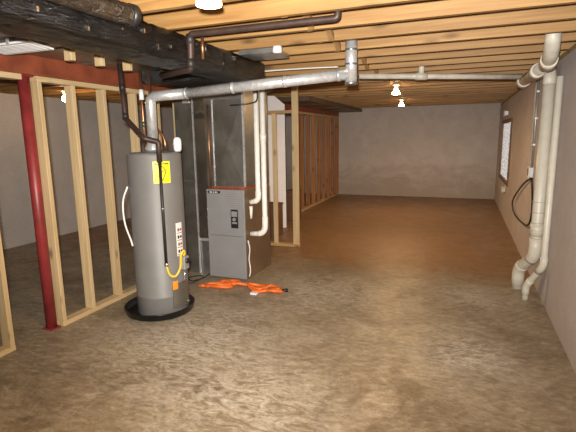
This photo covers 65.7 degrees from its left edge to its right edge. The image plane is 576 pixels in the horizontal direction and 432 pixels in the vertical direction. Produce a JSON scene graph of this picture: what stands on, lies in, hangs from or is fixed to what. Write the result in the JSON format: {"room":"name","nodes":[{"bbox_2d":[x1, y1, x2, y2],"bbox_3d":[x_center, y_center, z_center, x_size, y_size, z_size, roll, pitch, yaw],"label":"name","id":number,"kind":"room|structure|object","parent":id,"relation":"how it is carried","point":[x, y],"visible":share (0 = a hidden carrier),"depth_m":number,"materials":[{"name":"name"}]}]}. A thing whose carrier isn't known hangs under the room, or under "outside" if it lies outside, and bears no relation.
{"room":"unfinished basement","nodes":[
{"label":"unfinished basement","id":0,"kind":"room"},
{"bbox_2d":[0,93,173,249],"bbox_3d":[-4.196,-0.693,6.845,0.200,2.280,14.150,3,11,21],"label":"wall","id":1,"kind":"structure","parent":0,"point":[16,215],"depth_m":7.57,"materials":[{"name":"concrete"}]},
{"bbox_2d":[0,193,575,431],"bbox_3d":[-0.784,0.684,5.754,7.480,0.150,14.550,3,11,21],"label":"floor","id":2,"kind":"structure","parent":0,"point":[396,313],"depth_m":3.54,"materials":[{"name":"concrete"}]},
{"bbox_2d":[0,345,15,356],"bbox_3d":[-2.392,1.130,2.862,0.090,0.040,1.335,3,11,21],"label":"plate","id":3,"kind":"object","parent":2,"relation":"on","point":[4,350],"visible":0.71,"depth_m":3.40,"materials":[{"name":"brown wood"}]},
{"bbox_2d":[0,232,14,346],"bbox_3d":[-2.174,0.009,3.273,0.090,2.016,0.038,3,11,21],"label":"stud","id":4,"kind":"object","parent":3,"relation":"on","point":[6,325],"visible":1,"depth_m":3.38,"materials":[{"name":"brown wood"}]},
{"bbox_2d":[17,74,60,330],"bbox_3d":[-2.058,-0.065,3.663,0.110,2.100,0.106,3,11,21],"label":"steel column","id":5,"kind":"structure","parent":2,"relation":"on","point":[24,89],"depth_m":3.63,"materials":[{"name":"red metal"}]},
{"bbox_2d":[0,54,339,116],"bbox_3d":[-1.229,-1.567,5.513,0.120,0.180,14.150,3,11,21],"label":"steel beam","id":6,"kind":"structure","parent":5,"relation":"on","point":[27,64],"depth_m":3.83,"materials":[{"name":"red metal"}]},
{"bbox_2d":[0,71,21,79],"bbox_3d":[-2.365,-0.922,2.647,0.090,0.042,1.655,3,11,21],"label":"plate","id":7,"kind":"object","parent":6,"relation":"attached to","point":[3,75],"visible":1,"depth_m":3.32,"materials":[{"name":"brown wood"}]},
{"bbox_2d":[30,76,152,95],"bbox_3d":[-1.537,-1.310,4.746,0.090,0.042,2.665,3,11,21],"label":"plate","id":8,"kind":"object","parent":6,"relation":"attached to","point":[44,80],"visible":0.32,"depth_m":3.92,"materials":[{"name":"brown wood"}]},
{"bbox_2d":[119,0,239,13],"bbox_3d":[-1.808,-1.286,2.817,7.380,0.235,0.038,3,11,21],"label":"joist","id":9,"kind":"object","parent":6,"relation":"on","point":[146,6],"visible":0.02,"depth_m":2.38,"materials":[{"name":"brown wood"}]},
{"bbox_2d":[141,0,424,30],"bbox_3d":[-1.667,-1.353,3.177,7.380,0.235,0.038,3,11,21],"label":"joist","id":10,"kind":"object","parent":6,"relation":"on","point":[242,10],"visible":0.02,"depth_m":2.62,"materials":[{"name":"brown wood"}]},
{"bbox_2d":[0,34,163,71],"bbox_3d":[-1.561,-1.189,3.057,0.980,0.047,2.480,3,11,21],"label":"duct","id":11,"kind":"object","parent":10,"relation":"attached to","point":[84,58],"visible":0.14,"depth_m":3.58,"materials":[{"name":"beige wood"}]},
{"bbox_2d":[0,38,53,54],"bbox_3d":[-1.789,-1.119,2.934,0.450,0.055,0.185,3,11,21],"label":"supply register","id":12,"kind":"object","parent":11,"relation":"attached to","point":[16,45],"visible":0.97,"depth_m":2.89,"materials":[{"name":"metal"}]},
{"bbox_2d":[63,47,75,60],"bbox_3d":[-1.529,-1.136,3.120,0.066,0.094,0.040,3,11,21],"label":"wood block","id":13,"kind":"object","parent":11,"relation":"attached to","point":[69,54],"visible":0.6,"depth_m":3.10,"materials":[{"name":"brown wood"}]},
{"bbox_2d":[94,54,104,66],"bbox_3d":[-1.427,-1.184,3.377,0.066,0.094,0.040,3,11,21],"label":"wood block","id":14,"kind":"object","parent":11,"relation":"attached to","point":[99,60],"visible":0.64,"depth_m":3.36,"materials":[{"name":"brown wood"}]},
{"bbox_2d":[122,60,131,70],"bbox_3d":[-1.307,-1.230,3.626,0.066,0.094,0.040,3,11,21],"label":"wood block","id":15,"kind":"object","parent":11,"relation":"attached to","point":[127,65],"visible":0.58,"depth_m":3.61,"materials":[{"name":"brown wood"}]},
{"bbox_2d":[159,11,340,77],"bbox_3d":[-0.319,-1.128,2.770,1.331,0.426,0.139,4,11,26],"label":"pipe","id":16,"kind":"object","parent":10,"relation":"attached to","point":[336,17],"visible":1,"depth_m":2.73,"materials":[{"name":"brown metal"}]},
{"bbox_2d":[200,36,203,58],"bbox_3d":[-0.573,-1.134,2.983,0.018,0.159,0.018,9,14,43],"label":"copper pipe","id":17,"kind":"object","parent":16,"relation":"attached to","point":[202,38],"visible":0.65,"depth_m":2.98,"materials":[{"name":"brown metal"}]},
{"bbox_2d":[282,14,314,29],"bbox_3d":[0.065,-1.293,2.719,0.090,0.229,0.354,3,11,21],"label":"joist bridging","id":18,"kind":"object","parent":10,"relation":"attached to","point":[310,27],"visible":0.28,"depth_m":2.85,"materials":[{"name":"brown wood"}]},
{"bbox_2d":[2,50,566,93],"bbox_3d":[-0.816,-1.752,5.333,7.380,0.235,0.038,3,11,21],"label":"joist","id":19,"kind":"object","parent":6,"relation":"on","point":[531,55],"visible":0.02,"depth_m":4.51,"materials":[{"name":"brown wood"}]},
{"bbox_2d":[84,79,485,100],"bbox_3d":[-0.249,-2.018,6.770,7.380,0.235,0.038,3,11,21],"label":"joist","id":20,"kind":"object","parent":6,"relation":"on","point":[427,80],"visible":0.02,"depth_m":6.26,"materials":[{"name":"brown wood"}]},
{"bbox_2d":[392,84,399,94],"bbox_3d":[1.488,-1.741,6.136,0.110,0.139,0.110,3,11,21],"label":"ceiling lamp","id":21,"kind":"object","parent":20,"relation":"attached to","point":[395,92],"visible":1,"depth_m":6.11,"materials":[{"name":"white glass"}]},
{"bbox_2d":[0,19,575,79],"bbox_3d":[-1.242,-1.552,4.255,7.380,0.235,0.038,3,11,21],"label":"joist","id":22,"kind":"object","parent":6,"relation":"on","point":[559,26],"visible":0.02,"depth_m":3.32,"materials":[{"name":"brown wood"}]},
{"bbox_2d":[0,31,575,85],"bbox_3d":[-1.100,-1.619,4.614,7.380,0.235,0.038,3,11,21],"label":"joist","id":23,"kind":"object","parent":6,"relation":"on","point":[566,36],"visible":0.02,"depth_m":3.75,"materials":[{"name":"brown wood"}]},
{"bbox_2d":[361,57,366,63],"bbox_3d":[0.654,-1.557,4.148,0.090,0.229,0.354,3,11,21],"label":"joist bridging","id":24,"kind":"object","parent":23,"relation":"attached to","point":[364,60],"visible":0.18,"depth_m":4.29,"materials":[{"name":"brown wood"}]},
{"bbox_2d":[0,41,575,90],"bbox_3d":[-0.958,-1.685,4.974,7.380,0.235,0.038,3,11,21],"label":"joist","id":25,"kind":"object","parent":6,"relation":"on","point":[564,45],"visible":0.02,"depth_m":4.13,"materials":[{"name":"brown wood"}]},
{"bbox_2d":[265,66,337,71],"bbox_3d":[0.097,-1.492,4.533,0.827,0.021,0.027,2,10,14],"label":"cable","id":26,"kind":"object","parent":25,"relation":"attached to","point":[330,66],"visible":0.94,"depth_m":4.51,"materials":[{"name":"white plastic"}]},
{"bbox_2d":[47,64,533,97],"bbox_3d":[-0.533,-1.885,6.052,7.380,0.235,0.038,3,11,21],"label":"joist","id":27,"kind":"object","parent":6,"relation":"on","point":[516,67],"visible":0.02,"depth_m":5.09,"materials":[{"name":"brown wood"}]},
{"bbox_2d":[42,58,540,95],"bbox_3d":[-0.674,-1.818,5.692,7.380,0.235,0.038,3,11,21],"label":"joist","id":28,"kind":"object","parent":6,"relation":"on","point":[523,61],"visible":0.02,"depth_m":4.79,"materials":[{"name":"brown wood"}]},
{"bbox_2d":[76,69,528,99],"bbox_3d":[-0.391,-1.951,6.411,7.380,0.235,0.038,3,11,21],"label":"joist","id":29,"kind":"object","parent":6,"relation":"on","point":[510,71],"visible":0.02,"depth_m":5.85,"materials":[{"name":"brown wood"}]},
{"bbox_2d":[106,79,516,102],"bbox_3d":[-0.107,-2.084,7.130,7.380,0.235,0.038,3,11,21],"label":"joist","id":30,"kind":"object","parent":6,"relation":"on","point":[486,80],"visible":0.07,"depth_m":6.53,"materials":[{"name":"brown wood"}]},
{"bbox_2d":[115,81,515,103],"bbox_3d":[0.034,-2.151,7.489,7.380,0.235,0.038,3,11,21],"label":"joist","id":31,"kind":"object","parent":6,"relation":"on","point":[507,82],"visible":0.07,"depth_m":6.88,"materials":[{"name":"brown wood"}]},
{"bbox_2d":[298,111,338,117],"bbox_3d":[0.729,-2.373,10.492,0.090,0.042,3.330,3,11,21],"label":"plate","id":32,"kind":"object","parent":6,"relation":"attached to","point":[299,112],"visible":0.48,"depth_m":10.24,"materials":[{"name":"brown wood"}]},
{"bbox_2d":[137,84,515,104],"bbox_3d":[0.176,-2.217,7.848,7.380,0.235,0.038,3,11,21],"label":"joist","id":33,"kind":"object","parent":6,"relation":"on","point":[504,85],"visible":0.02,"depth_m":7.19,"materials":[{"name":"brown wood"}]},
{"bbox_2d":[143,86,519,105],"bbox_3d":[0.318,-2.284,8.208,7.380,0.235,0.038,3,11,21],"label":"joist","id":34,"kind":"object","parent":6,"relation":"on","point":[514,87],"visible":0.02,"depth_m":7.48,"materials":[{"name":"brown wood"}]},
{"bbox_2d":[160,89,518,106],"bbox_3d":[0.460,-2.350,8.567,7.380,0.235,0.038,3,11,21],"label":"joist","id":35,"kind":"object","parent":6,"relation":"on","point":[499,90],"visible":0.02,"depth_m":7.85,"materials":[{"name":"brown wood"}]},
{"bbox_2d":[166,91,515,107],"bbox_3d":[0.602,-2.417,8.927,7.380,0.235,0.038,3,11,21],"label":"joist","id":36,"kind":"object","parent":6,"relation":"on","point":[500,91],"visible":0.02,"depth_m":8.21,"materials":[{"name":"brown wood"}]},
{"bbox_2d":[276,96,361,112],"bbox_3d":[0.870,-2.410,9.792,0.600,0.089,4.400,3,11,21],"label":"duct","id":37,"kind":"object","parent":36,"relation":"attached to","point":[305,101],"visible":0.88,"depth_m":8.93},
{"bbox_2d":[172,0,575,41],"bbox_3d":[-1.525,-1.419,3.536,7.380,0.235,0.038,3,11,21],"label":"joist","id":38,"kind":"object","parent":6,"relation":"on","point":[427,9],"visible":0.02,"depth_m":2.69,"materials":[{"name":"brown wood"}]},
{"bbox_2d":[0,0,272,91],"bbox_3d":[-1.238,-1.139,3.168,1.282,0.192,4.908,3,11,21],"label":"duct","id":39,"kind":"object","parent":38,"relation":"hanging from","point":[45,21],"visible":0.72,"depth_m":2.53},
{"bbox_2d":[307,29,333,40],"bbox_3d":[0.229,-1.358,3.069,0.090,0.229,0.354,3,11,21],"label":"joist bridging","id":40,"kind":"object","parent":38,"relation":"attached to","point":[330,34],"visible":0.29,"depth_m":3.18,"materials":[{"name":"brown wood"}]},
{"bbox_2d":[204,3,575,50],"bbox_3d":[-1.383,-1.486,3.896,7.380,0.235,0.038,3,11,21],"label":"joist","id":41,"kind":"object","parent":6,"relation":"on","point":[566,11],"visible":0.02,"depth_m":3.04,"materials":[{"name":"brown wood"}]},
{"bbox_2d":[239,47,288,60],"bbox_3d":[-0.193,-1.323,3.652,0.310,0.034,0.315,3,11,21],"label":"metal pan","id":42,"kind":"object","parent":41,"relation":"attached to","point":[263,53],"visible":0.79,"depth_m":3.59,"materials":[{"name":"silver metal"}]},
{"bbox_2d":[273,46,281,53],"bbox_3d":[-0.083,-1.277,3.429,0.072,0.052,0.071,3,11,21],"label":"round fitting","id":43,"kind":"object","parent":42,"relation":"attached to","point":[276,49],"visible":1,"depth_m":3.40,"materials":[{"name":"white plastic"}]},
{"bbox_2d":[333,41,340,50],"bbox_3d":[0.322,-1.427,3.447,0.090,0.229,0.354,3,11,21],"label":"joist bridging","id":44,"kind":"object","parent":41,"relation":"attached to","point":[337,44],"visible":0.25,"depth_m":3.57,"materials":[{"name":"brown wood"}]},
{"bbox_2d":[332,93,513,101],"bbox_3d":[0.743,-2.483,9.286,7.380,0.235,0.038,3,11,21],"label":"joist","id":45,"kind":"object","parent":6,"relation":"on","point":[497,93],"visible":0.02,"depth_m":8.55,"materials":[{"name":"brown wood"}]},
{"bbox_2d":[336,95,510,102],"bbox_3d":[0.885,-2.550,9.645,7.380,0.235,0.038,3,11,21],"label":"joist","id":46,"kind":"object","parent":6,"relation":"on","point":[490,95],"visible":0.02,"depth_m":8.91,"materials":[{"name":"brown wood"}]},
{"bbox_2d":[340,96,509,103],"bbox_3d":[1.027,-2.616,10.005,7.380,0.235,0.038,3,11,21],"label":"joist","id":47,"kind":"object","parent":6,"relation":"on","point":[504,96],"visible":0.02,"depth_m":9.26,"materials":[{"name":"brown wood"}]},
{"bbox_2d":[344,98,506,104],"bbox_3d":[1.169,-2.683,10.364,7.380,0.235,0.038,3,11,21],"label":"joist","id":48,"kind":"object","parent":6,"relation":"on","point":[490,98],"visible":0.02,"depth_m":9.64,"materials":[{"name":"brown wood"}]},
{"bbox_2d":[349,99,505,105],"bbox_3d":[1.310,-2.749,10.723,7.380,0.235,0.038,3,11,21],"label":"joist","id":49,"kind":"object","parent":6,"relation":"on","point":[498,99],"visible":0.02,"depth_m":9.98,"materials":[{"name":"brown wood"}]},
{"bbox_2d":[353,100,504,106],"bbox_3d":[1.452,-2.816,11.083,7.380,0.235,0.038,3,11,21],"label":"joist","id":50,"kind":"object","parent":6,"relation":"on","point":[504,100],"visible":0.02,"depth_m":10.35,"materials":[{"name":"brown wood"}]},
{"bbox_2d":[357,102,501,107],"bbox_3d":[1.594,-2.882,11.442,7.380,0.235,0.038,3,11,21],"label":"joist","id":51,"kind":"object","parent":6,"relation":"on","point":[482,102],"visible":0.02,"depth_m":10.72,"materials":[{"name":"brown wood"}]},
{"bbox_2d":[57,285,136,325],"bbox_3d":[-1.506,0.714,5.109,0.090,0.040,2.665,3,11,21],"label":"plate","id":52,"kind":"object","parent":2,"relation":"on","point":[73,317],"visible":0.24,"depth_m":4.25,"materials":[{"name":"brown wood"}]},
{"bbox_2d":[30,81,66,321],"bbox_3d":[-1.996,-0.075,3.724,0.090,2.016,0.038,3,11,21],"label":"stud","id":53,"kind":"object","parent":52,"relation":"on","point":[36,87],"visible":0.82,"depth_m":3.69,"materials":[{"name":"brown wood"}]},
{"bbox_2d":[64,86,95,307],"bbox_3d":[-1.875,-0.132,4.031,0.090,2.016,0.038,3,11,21],"label":"stud","id":54,"kind":"object","parent":52,"relation":"on","point":[70,94],"visible":1,"depth_m":4.00,"materials":[{"name":"brown wood"}]},
{"bbox_2d":[95,89,122,294],"bbox_3d":[-1.745,-0.193,4.361,0.090,2.016,0.038,3,11,21],"label":"stud","id":55,"kind":"object","parent":52,"relation":"on","point":[101,101],"visible":1,"depth_m":4.33,"materials":[{"name":"brown wood"}]},
{"bbox_2d":[127,93,140,151],"bbox_3d":[-1.590,-0.266,4.756,0.090,2.016,0.038,3,11,21],"label":"stud","id":56,"kind":"object","parent":52,"relation":"on","point":[132,97],"visible":0.42,"depth_m":4.61,"materials":[{"name":"brown wood"}]},
{"bbox_2d":[156,101,161,146],"bbox_3d":[-1.456,-0.328,5.095,0.090,2.016,0.038,3,11,21],"label":"stud","id":57,"kind":"object","parent":52,"relation":"on","point":[157,102],"visible":0.02,"depth_m":4.94,"materials":[{"name":"brown wood"}]},
{"bbox_2d":[172,100,175,137],"bbox_3d":[-1.311,-0.396,5.462,0.090,2.016,0.038,3,11,21],"label":"stud","id":58,"kind":"object","parent":52,"relation":"on","point":[172,100],"visible":0.02,"depth_m":5.32,"materials":[{"name":"brown wood"}]},
{"bbox_2d":[124,294,194,321],"bbox_3d":[-1.210,0.853,4.224,0.644,0.070,0.644,3,11,21],"label":"pan","id":59,"kind":"object","parent":2,"relation":"on","point":[131,307],"visible":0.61,"depth_m":4.01,"materials":[{"name":"black plastic"}]},
{"bbox_2d":[122,137,189,314],"bbox_3d":[-1.139,0.095,4.056,0.564,1.596,0.476,3,11,21],"label":"water heater","id":60,"kind":"object","parent":59,"relation":"on","point":[158,293],"depth_m":3.90,"materials":[{"name":"metal"}]},
{"bbox_2d":[138,70,145,150],"bbox_3d":[-1.311,-0.948,4.017,0.042,0.711,0.061,-5,11,-23],"label":"copper pipe","id":61,"kind":"object","parent":60,"relation":"attached to","point":[141,92],"visible":0.94,"depth_m":3.99,"materials":[{"name":"orange metal"}]},
{"bbox_2d":[117,63,168,266],"bbox_3d":[-1.263,-0.419,3.796,0.431,1.726,0.130,5,12,29],"label":"gas pipe","id":62,"kind":"object","parent":60,"relation":"attached to","point":[125,118],"visible":1,"depth_m":3.77,"materials":[{"name":"brown metal"}]},
{"bbox_2d":[166,250,185,277],"bbox_3d":[-0.985,0.422,3.936,0.194,0.236,0.049,-10,13,-41],"label":"connector","id":63,"kind":"object","parent":62,"relation":"attached to","point":[182,251],"visible":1,"depth_m":3.94,"materials":[{"name":"yellow plastic"}]},
{"bbox_2d":[145,142,161,151],"bbox_3d":[-1.191,-0.617,3.944,0.150,0.088,0.150,3,11,21],"label":"hood","id":64,"kind":"object","parent":60,"relation":"attached to","point":[150,147],"depth_m":3.89,"materials":[{"name":"metal"}]},
{"bbox_2d":[147,70,166,149],"bbox_3d":[-1.188,-0.953,4.039,0.147,0.710,0.022,2,11,17],"label":"copper pipe","id":65,"kind":"object","parent":60,"relation":"attached to","point":[148,72],"visible":0.59,"depth_m":4.02,"materials":[{"name":"metal"}]},
{"bbox_2d":[177,228,181,254],"bbox_3d":[-0.967,0.226,3.984,0.003,0.240,0.062,4,11,27],"label":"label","id":66,"kind":"object","parent":60,"relation":"on","point":[179,230],"depth_m":3.98,"materials":[{"name":"white paper"}]},
{"bbox_2d":[145,39,357,138],"bbox_3d":[-0.352,-1.025,3.662,1.828,0.782,0.101,2,10,13],"label":"flue pipe","id":67,"kind":"object","parent":60,"relation":"on","point":[349,74],"visible":0.97,"depth_m":3.60,"materials":[{"name":"metal"}]},
{"bbox_2d":[173,97,208,272],"bbox_3d":[-1.073,-0.400,5.480,0.251,2.090,0.592,3,11,21],"label":"duct","id":68,"kind":"object","parent":2,"relation":"on","point":[189,114],"visible":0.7,"depth_m":5.22,"materials":[{"name":"metal"}]},
{"bbox_2d":[188,273,209,283],"bbox_3d":[-1.089,0.724,5.020,0.174,0.030,0.550,3,11,21],"label":"loose wire","id":69,"kind":"object","parent":2,"relation":"on","point":[209,273],"visible":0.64,"depth_m":5.08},
{"bbox_2d":[200,235,209,272],"bbox_3d":[-0.857,0.428,5.547,0.181,0.430,0.555,3,11,21],"label":"boot","id":70,"kind":"object","parent":2,"relation":"on","point":[205,240],"visible":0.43,"depth_m":5.32,"materials":[{"name":"metal"}]},
{"bbox_2d":[206,182,270,279],"bbox_3d":[-0.575,0.137,5.336,0.480,1.068,0.719,3,11,21],"label":"furnace","id":71,"kind":"object","parent":2,"relation":"on","point":[230,225],"visible":0.99,"depth_m":5.04,"materials":[{"name":"grey metal"}]},
{"bbox_2d":[206,105,211,187],"bbox_3d":[-0.871,-0.761,4.925,0.019,0.910,0.020,3,11,21],"label":"copper pipe","id":72,"kind":"object","parent":71,"relation":"attached to","point":[206,105],"visible":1,"depth_m":4.92,"materials":[{"name":"brown metal"}]},
{"bbox_2d":[203,91,267,186],"bbox_3d":[-0.578,-0.901,5.155,0.477,1.055,0.661,3,11,21],"label":"duct plenum","id":73,"kind":"object","parent":71,"relation":"on","point":[231,128],"visible":0.88,"depth_m":4.87,"materials":[{"name":"metal"}]},
{"bbox_2d":[247,240,250,276],"bbox_3d":[-0.435,0.479,5.027,0.032,0.423,0.034,3,11,21],"label":"cable","id":74,"kind":"object","parent":71,"relation":"hanging from","point":[247,240],"visible":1,"depth_m":5.03,"materials":[{"name":"white plastic"}]},
{"bbox_2d":[249,91,260,218],"bbox_3d":[-0.380,-0.763,4.864,0.139,1.600,0.103,3,11,21],"label":"vent pipe","id":75,"kind":"object","parent":71,"relation":"attached to","point":[257,198],"visible":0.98,"depth_m":4.87,"materials":[{"name":"white plastic"}]},
{"bbox_2d":[250,90,267,235],"bbox_3d":[-0.336,-0.657,4.876,0.214,1.813,0.066,3,11,21],"label":"vent pipe","id":76,"kind":"object","parent":71,"relation":"attached to","point":[264,229],"visible":0.98,"depth_m":4.85,"materials":[{"name":"white plastic"}]},
{"bbox_2d":[230,90,257,105],"bbox_3d":[-0.466,-1.303,4.667,0.301,0.290,0.078,-1,10,-2],"label":"cable","id":77,"kind":"object","parent":76,"relation":"attached to","point":[256,90],"visible":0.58,"depth_m":4.70,"materials":[{"name":"plastic"}]},
{"bbox_2d":[199,279,287,292],"bbox_3d":[-0.459,0.750,4.818,0.991,0.053,0.274,2,11,16],"label":"extension cord","id":78,"kind":"object","parent":2,"relation":"on","point":[224,284],"visible":0.99,"depth_m":4.79,"materials":[{"name":"orange plastic"}]},
{"bbox_2d":[267,96,285,227],"bbox_3d":[-0.196,-0.905,7.716,0.314,2.270,0.042,-5,11,-23],"label":"board","id":79,"kind":"object","parent":2,"relation":"on","point":[273,104],"visible":0.65,"depth_m":7.66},
{"bbox_2d":[270,202,282,236],"bbox_3d":[-0.324,0.049,7.336,0.420,0.530,0.320,3,11,21],"label":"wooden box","id":80,"kind":"object","parent":2,"relation":"on","point":[280,204],"visible":0.31,"depth_m":7.22,"materials":[{"name":"brown wood"}]},
{"bbox_2d":[270,241,299,246],"bbox_3d":[-0.072,0.420,6.629,0.515,0.040,0.090,3,11,21],"label":"plate","id":81,"kind":"object","parent":2,"relation":"on","point":[285,244],"visible":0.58,"depth_m":6.59,"materials":[{"name":"brown wood"}]},
{"bbox_2d":[271,113,278,242],"bbox_3d":[-0.186,-0.530,6.498,0.060,1.880,0.038,3,11,21],"label":"stud","id":82,"kind":"object","parent":81,"relation":"on","point":[274,126],"visible":1,"depth_m":6.48,"materials":[{"name":"brown wood"}]},
{"bbox_2d":[291,86,299,243],"bbox_3d":[0.109,-0.691,6.352,0.090,2.240,0.038,3,11,21],"label":"end post","id":83,"kind":"object","parent":81,"relation":"on","point":[294,89],"visible":0.92,"depth_m":6.33,"materials":[{"name":"brown wood"}]},
{"bbox_2d":[267,110,291,113],"bbox_3d":[-0.171,-1.473,6.318,0.485,0.040,0.038,3,11,21],"label":"header rail","id":84,"kind":"object","parent":83,"relation":"attached to","point":[277,111],"visible":0.64,"depth_m":6.28,"materials":[{"name":"brown wood"}]},
{"bbox_2d":[286,189,301,220],"bbox_3d":[0.105,-0.217,8.645,0.235,0.580,0.320,3,11,21],"label":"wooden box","id":85,"kind":"object","parent":2,"relation":"on","point":[289,193],"visible":0.48,"depth_m":8.53,"materials":[{"name":"brown wood"}]},
{"bbox_2d":[301,193,338,211],"bbox_3d":[0.760,-0.348,10.854,0.090,0.040,3.330,3,11,21],"label":"plate","id":86,"kind":"object","parent":2,"relation":"on","point":[335,194],"visible":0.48,"depth_m":10.65,"materials":[{"name":"brown wood"}]},
{"bbox_2d":[299,114,303,208],"bbox_3d":[0.294,-1.149,9.532,0.090,2.016,0.038,3,11,21],"label":"stud","id":87,"kind":"object","parent":86,"relation":"on","point":[301,116],"visible":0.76,"depth_m":9.48,"materials":[{"name":"brown wood"}]},
{"bbox_2d":[305,115,309,205],"bbox_3d":[0.439,-1.217,9.899,0.090,2.016,0.038,3,11,21],"label":"stud","id":88,"kind":"object","parent":86,"relation":"on","point":[307,117],"visible":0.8,"depth_m":9.86,"materials":[{"name":"brown wood"}]},
{"bbox_2d":[311,115,315,203],"bbox_3d":[0.584,-1.285,10.265,0.090,2.016,0.038,3,11,21],"label":"stud","id":89,"kind":"object","parent":86,"relation":"on","point":[313,175],"visible":1,"depth_m":10.26,"materials":[{"name":"brown wood"}]},
{"bbox_2d":[316,116,320,200],"bbox_3d":[0.729,-1.353,10.632,0.090,2.016,0.038,3,11,21],"label":"stud","id":90,"kind":"object","parent":86,"relation":"on","point":[318,134],"visible":1,"depth_m":10.61,"materials":[{"name":"brown wood"}]},
{"bbox_2d":[321,117,324,198],"bbox_3d":[0.873,-1.421,10.999,0.090,2.016,0.038,3,11,21],"label":"stud","id":91,"kind":"object","parent":86,"relation":"on","point":[322,118],"visible":0.92,"depth_m":10.98,"materials":[{"name":"brown wood"}]},
{"bbox_2d":[326,117,329,196],"bbox_3d":[1.018,-1.488,11.366,0.090,2.016,0.038,3,11,21],"label":"stud","id":92,"kind":"object","parent":86,"relation":"on","point":[327,118],"visible":1,"depth_m":11.34,"materials":[{"name":"brown wood"}]},
{"bbox_2d":[330,118,333,194],"bbox_3d":[1.163,-1.556,11.732,0.090,2.016,0.038,3,11,21],"label":"stud","id":93,"kind":"object","parent":86,"relation":"on","point":[331,119],"visible":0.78,"depth_m":11.71,"materials":[{"name":"brown wood"}]},
{"bbox_2d":[334,118,337,192],"bbox_3d":[1.307,-1.624,12.099,0.090,2.016,0.038,3,11,21],"label":"stud","id":94,"kind":"object","parent":86,"relation":"on","point":[335,119],"visible":1,"depth_m":12.08,"materials":[{"name":"brown wood"}]},
{"bbox_2d":[338,118,338,192],"bbox_3d":[1.336,-1.638,12.172,0.090,2.016,0.038,3,11,21],"label":"stud","id":95,"kind":"object","parent":86,"relation":"on","point":[338,118],"visible":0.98,"depth_m":12.15,"materials":[{"name":"brown wood"}]},
{"bbox_2d":[285,103,500,198],"bbox_3d":[1.790,-1.844,12.097,7.480,2.515,0.200,3,11,21],"label":"wall","id":96,"kind":"structure","parent":0,"point":[445,151],"depth_m":11.44,"materials":[{"name":"concrete"}]},
{"bbox_2d":[494,49,575,373],"bbox_3d":[2.591,-0.310,4.238,0.200,2.240,14.150,3,11,21],"label":"wall","id":97,"kind":"structure","parent":0,"point":[556,286],"depth_m":3.87,"materials":[{"name":"concrete"}]},
{"bbox_2d":[359,32,561,289],"bbox_3d":[1.669,-0.375,4.136,1.791,2.450,1.505,-1,10,-1],"label":"stack","id":98,"kind":"object","parent":97,"relation":"attached to","point":[545,69],"visible":0.95,"depth_m":4.18,"materials":[{"name":"white plastic"}]},
{"bbox_2d":[418,66,424,73],"bbox_3d":[1.379,-1.536,4.604,0.060,0.180,0.060,3,11,21],"label":"pipe fitting","id":99,"kind":"object","parent":98,"relation":"attached to","point":[421,68],"depth_m":4.59,"materials":[{"name":"plastic"}]},
{"bbox_2d":[499,117,512,186],"bbox_3d":[4.293,-1.278,8.705,0.125,1.200,2.000,3,11,21],"label":"window","id":100,"kind":"structure","parent":97,"relation":"in","point":[506,135],"depth_m":8.70,"materials":[{"name":"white glass"}]},
{"bbox_2d":[527,166,533,178],"bbox_3d":[2.856,-0.517,5.257,0.056,0.140,0.140,3,11,21],"label":"outlet box","id":101,"kind":"object","parent":97,"relation":"attached to","point":[530,170],"visible":0.98,"depth_m":5.21,"materials":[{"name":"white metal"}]},
{"bbox_2d":[511,178,532,225],"bbox_3d":[3.085,-0.241,5.894,0.035,0.660,1.902,3,11,20],"label":"hanging cable","id":102,"kind":"object","parent":101,"relation":"hanging from","point":[531,179],"visible":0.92,"depth_m":5.31,"materials":[{"name":"black rubber"}]},
{"bbox_2d":[530,80,536,166],"bbox_3d":[2.921,-1.077,5.299,0.016,1.094,0.148,3,11,21],"label":"cable","id":103,"kind":"object","parent":97,"relation":"attached to","point":[536,80],"visible":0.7,"depth_m":5.35,"materials":[{"name":"beige plastic"}]},
{"bbox_2d":[531,79,539,166],"bbox_3d":[2.859,-1.089,5.150,0.030,1.033,0.050,3,11,21],"label":"conduit","id":104,"kind":"object","parent":97,"relation":"attached to","point":[538,85],"visible":0.85,"depth_m":5.14,"materials":[{"name":"grey metal"}]},
{"bbox_2d":[501,44,575,104],"bbox_3d":[2.545,-1.434,4.048,0.140,0.040,14.150,3,11,21],"label":"trim","id":105,"kind":"structure","parent":97,"relation":"on","point":[573,47],"depth_m":3.94,"materials":[{"name":"brown wood"}]},
{"bbox_2d":[521,76,563,299],"bbox_3d":[2.309,-0.181,4.063,0.073,2.075,0.275,-3,10,-10],"label":"drain pipe","id":106,"kind":"object","parent":97,"relation":"attached to","point":[543,263],"visible":1,"depth_m":3.93,"materials":[{"name":"white plastic"}]},
{"bbox_3d":[-0.824,-1.880,5.295,7.480,0.030,14.550,3,11,21],"label":"ceiling","id":107,"kind":"structure","parent":0,"visible":0},
{"bbox_3d":[-1.950,-1.220,2.458,7.380,0.235,0.038,3,11,21],"label":"joist","id":108,"kind":"object","parent":107,"relation":"attached to","visible":0},
{"bbox_2d":[196,0,221,8],"bbox_3d":[-0.335,-0.950,1.871,0.110,0.139,0.110,3,11,21],"label":"ceiling lamp","id":109,"kind":"object","parent":108,"relation":"attached to","point":[206,4],"visible":1,"depth_m":1.86,"materials":[{"name":"white glass"}]},
{"bbox_3d":[-2.092,-1.154,2.099,7.380,0.235,0.038,3,11,21],"label":"joist","id":110,"kind":"object","parent":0,"visible":0},
{"bbox_2d":[46,0,141,27],"bbox_3d":[-0.973,-0.962,1.905,0.136,0.110,0.923,3,11,21],"label":"flexible duct","id":111,"kind":"object","parent":110,"relation":"attached to","point":[129,14],"visible":1,"depth_m":2.14,"materials":[{"name":"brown metal"}]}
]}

